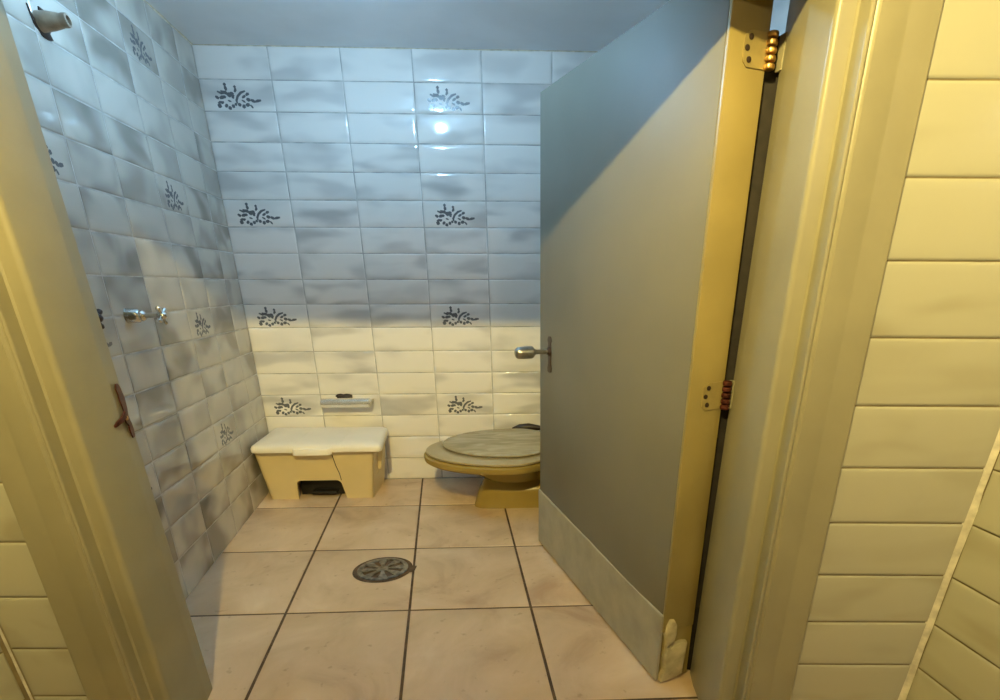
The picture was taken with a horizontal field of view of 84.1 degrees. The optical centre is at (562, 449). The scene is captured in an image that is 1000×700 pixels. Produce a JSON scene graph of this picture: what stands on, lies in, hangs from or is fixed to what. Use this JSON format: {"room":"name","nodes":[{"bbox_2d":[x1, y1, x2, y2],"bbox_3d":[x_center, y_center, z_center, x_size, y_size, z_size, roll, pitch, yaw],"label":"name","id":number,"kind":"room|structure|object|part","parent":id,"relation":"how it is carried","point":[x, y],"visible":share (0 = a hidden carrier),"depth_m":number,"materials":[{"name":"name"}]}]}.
{"room":"bathroom","nodes":[
{"label":"bathroom","id":0,"kind":"room"},
{"bbox_2d":[0,635,29,699],"bbox_3d":[-1.714,-0.466,0.794,0.339,3.000,0.890,3,18,9],"label":"wall","id":1,"kind":"structure","parent":0,"point":[12,687],"depth_m":1.50,"materials":[{"name":"beige tile"}]},
{"bbox_2d":[2,0,268,599],"bbox_3d":[-1.748,-0.684,2.265,0.189,2.553,2.161,-4,18,-11],"label":"wall","id":2,"kind":"structure","parent":0,"point":[116,94],"depth_m":2.32,"materials":[{"name":"tile"}]},
{"bbox_2d":[26,3,72,40],"bbox_3d":[-1.602,-1.344,1.725,0.095,0.085,0.100,-1,18,-3],"label":"shower arm","id":3,"kind":"object","parent":2,"relation":"attached to","point":[46,22],"visible":1,"depth_m":1.71,"materials":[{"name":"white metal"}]},
{"bbox_2d":[97,309,104,328],"bbox_3d":[-1.475,-0.400,1.671,0.136,0.072,0.071,-4,18,-11],"label":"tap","id":4,"kind":"object","parent":2,"relation":"attached to","point":[99,311],"visible":0.14,"depth_m":1.69,"materials":[{"name":"silver metal"}]},
{"bbox_2d":[123,306,167,324],"bbox_3d":[-1.562,-0.505,2.068,0.136,0.072,0.071,-4,18,-11],"label":"tap","id":5,"kind":"object","parent":2,"relation":"attached to","point":[130,315],"visible":1,"depth_m":2.05,"materials":[{"name":"silver metal"}]},
{"bbox_3d":[-1.546,-0.507,2.071,0.050,0.018,0.018,-4,18,-11],"label":"stem","id":6,"kind":"part","parent":5,"relation":"part of","materials":[{"name":"silver metal"}]},
{"bbox_3d":[-1.513,-0.509,2.078,0.036,0.072,0.071,-1,18,-3],"label":"cross handle","id":7,"kind":"part","parent":5,"relation":"part of","materials":[{"name":"silver metal"}]},
{"bbox_2d":[143,0,192,44],"bbox_3d":[-1.725,-1.814,1.949,0.016,0.016,1.980,-4,18,-11],"label":"trim","id":8,"kind":"structure","parent":2,"relation":"attached to","point":[154,9],"depth_m":2.60,"materials":[{"name":"white tile"}]},
{"bbox_2d":[192,45,594,478],"bbox_3d":[-0.689,-1.030,3.339,2.850,2.553,0.125,-1,18,-3],"label":"wall","id":9,"kind":"structure","parent":0,"point":[382,206],"depth_m":3.18,"materials":[{"name":"tile"}]},
{"bbox_2d":[320,394,373,407],"bbox_3d":[-1.343,-0.306,3.421,0.308,0.077,0.109,-1,18,-3],"label":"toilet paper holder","id":10,"kind":"object","parent":9,"relation":"attached to","point":[342,400],"visible":1,"depth_m":3.38,"materials":[{"name":"silver metal"}]},
{"bbox_2d":[193,44,597,52],"bbox_3d":[-0.681,-2.129,2.922,2.510,0.014,0.014,-1,18,-3],"label":"trim","id":11,"kind":"structure","parent":9,"relation":"attached to","point":[193,44],"depth_m":2.91,"materials":[{"name":"white paint"}]},
{"bbox_2d":[512,423,539,429],"bbox_3d":[-0.083,-0.133,3.571,0.490,0.087,0.050,-1,18,-3],"label":"hose","id":12,"kind":"object","parent":9,"relation":"attached to","point":[526,425],"visible":0.28,"depth_m":3.54,"materials":[{"name":"grey metal"}]},
{"bbox_2d":[146,0,669,50],"bbox_3d":[-0.466,-1.887,1.999,3.300,0.100,2.200,-1,18,-3],"label":"ceiling","id":13,"kind":"structure","parent":0,"point":[561,25],"depth_m":2.60,"materials":[{"name":"paint"}]},
{"bbox_2d":[186,477,697,699],"bbox_3d":[0.074,1.115,0.941,6.200,0.101,6.300,-1,18,-3],"label":"floor","id":14,"kind":"structure","parent":0,"point":[485,611],"depth_m":2.21,"materials":[{"name":"beige tile"}]},
{"bbox_2d":[250,427,387,498],"bbox_3d":[-1.439,0.088,3.357,0.771,0.373,0.412,-1,18,-3],"label":"bin","id":15,"kind":"object","parent":14,"relation":"on","point":[350,461],"visible":1,"depth_m":3.25,"materials":[{"name":"beige plastic"}]},
{"bbox_3d":[-1.437,-0.067,3.319,0.766,0.050,0.390,-1,18,-3],"label":"lid","id":16,"kind":"part","parent":15,"relation":"part of","materials":[{"name":"beige plastic"}]},
{"bbox_2d":[352,557,416,582],"bbox_3d":[-0.819,0.546,2.529,0.284,0.007,0.232,-1,18,-3],"label":"floor drain","id":17,"kind":"object","parent":14,"relation":"on","point":[384,569],"visible":1,"depth_m":2.52,"materials":[{"name":"grey metal"}]},
{"bbox_2d":[424,428,539,508],"bbox_3d":[-0.291,-0.024,3.172,1.010,0.700,0.636,-1,18,-3],"label":"toilet","id":18,"kind":"object","parent":14,"relation":"on","point":[508,460],"visible":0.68,"depth_m":3.11,"materials":[{"name":"beige ceramic"}]},
{"bbox_3d":[-0.412,-0.009,3.169,0.741,0.018,0.612,-1,18,-3],"label":"seat","id":19,"kind":"part","parent":18,"relation":"part of","materials":[{"name":"beige plastic"}]},
{"bbox_3d":[-0.376,-0.051,3.210,0.645,0.026,0.540,-1,18,-3],"label":"lid","id":20,"kind":"part","parent":18,"relation":"part of","materials":[{"name":"plastic"}]},
{"bbox_2d":[0,0,999,699],"bbox_3d":[-0.062,-0.595,1.195,5.400,3.000,0.358,-1,18,-3],"label":"wall","id":21,"kind":"structure","parent":0,"point":[925,425],"depth_m":1.31,"materials":[{"name":"beige tile"}]},
{"bbox_2d":[0,628,32,699],"bbox_3d":[-1.603,-0.553,1.146,0.243,2.950,0.008,0,18,0],"label":"trim","id":22,"kind":"structure","parent":21,"relation":"attached to","point":[1,632],"depth_m":1.51,"materials":[{"name":"white tile"}]},
{"bbox_2d":[0,0,943,699],"bbox_3d":[-0.347,-0.194,1.385,2.162,2.120,0.360,-1,18,-3],"label":"door frame","id":23,"kind":"structure","parent":21,"relation":"attached to","point":[836,127],"depth_m":1.32,"materials":[{"name":"paint"}]},
{"bbox_3d":[-1.188,-0.106,1.492,0.011,0.150,0.046,-7,19,-20],"label":"strike plate","id":24,"kind":"part","parent":23,"relation":"part of","materials":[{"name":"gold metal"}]},
{"bbox_2d":[514,0,786,682],"bbox_3d":[0.144,-0.320,1.987,0.294,1.969,1.154,-9,20,-26],"label":"door","id":25,"kind":"structure","parent":21,"relation":"in","point":[647,144],"depth_m":1.72,"materials":[{"name":"grey paint"}]},
{"bbox_3d":[-0.132,-0.417,2.347,0.151,0.054,0.054,-7,19,-22],"label":"knob","id":26,"kind":"part","parent":25,"relation":"part of","materials":[{"name":"silver metal"}]},
{"bbox_3d":[-0.061,-0.412,2.380,0.019,0.155,0.044,-8,19,-23],"label":"knob plate","id":27,"kind":"part","parent":25,"relation":"part of","materials":[{"name":"brown metal"}]},
{"bbox_3d":[0.099,0.478,2.257,0.017,0.278,1.092,-8,19,-22],"label":"kick plate","id":28,"kind":"part","parent":25,"relation":"part of","materials":[{"name":"metal"}]},
{"bbox_2d":[898,429,999,699],"bbox_3d":[1.108,-0.553,1.145,0.362,2.950,0.018,0,18,0],"label":"trim","id":29,"kind":"structure","parent":21,"relation":"attached to","point":[973,509],"depth_m":1.42,"materials":[{"name":"white tile"}]},
{"bbox_2d":[770,0,789,35],"bbox_3d":[0.840,-0.745,2.422,0.124,2.533,1.991,-4,18,-11],"label":"wall","id":30,"kind":"structure","parent":0,"point":[780,9],"depth_m":2.03,"materials":[{"name":"paint"}]},
{"bbox_2d":[906,451,999,699],"bbox_3d":[1.257,-0.471,0.808,0.445,3.000,0.940,-5,18,-14],"label":"wall","id":31,"kind":"structure","parent":0,"point":[960,659],"depth_m":1.37,"materials":[{"name":"beige tile"}]}
]}

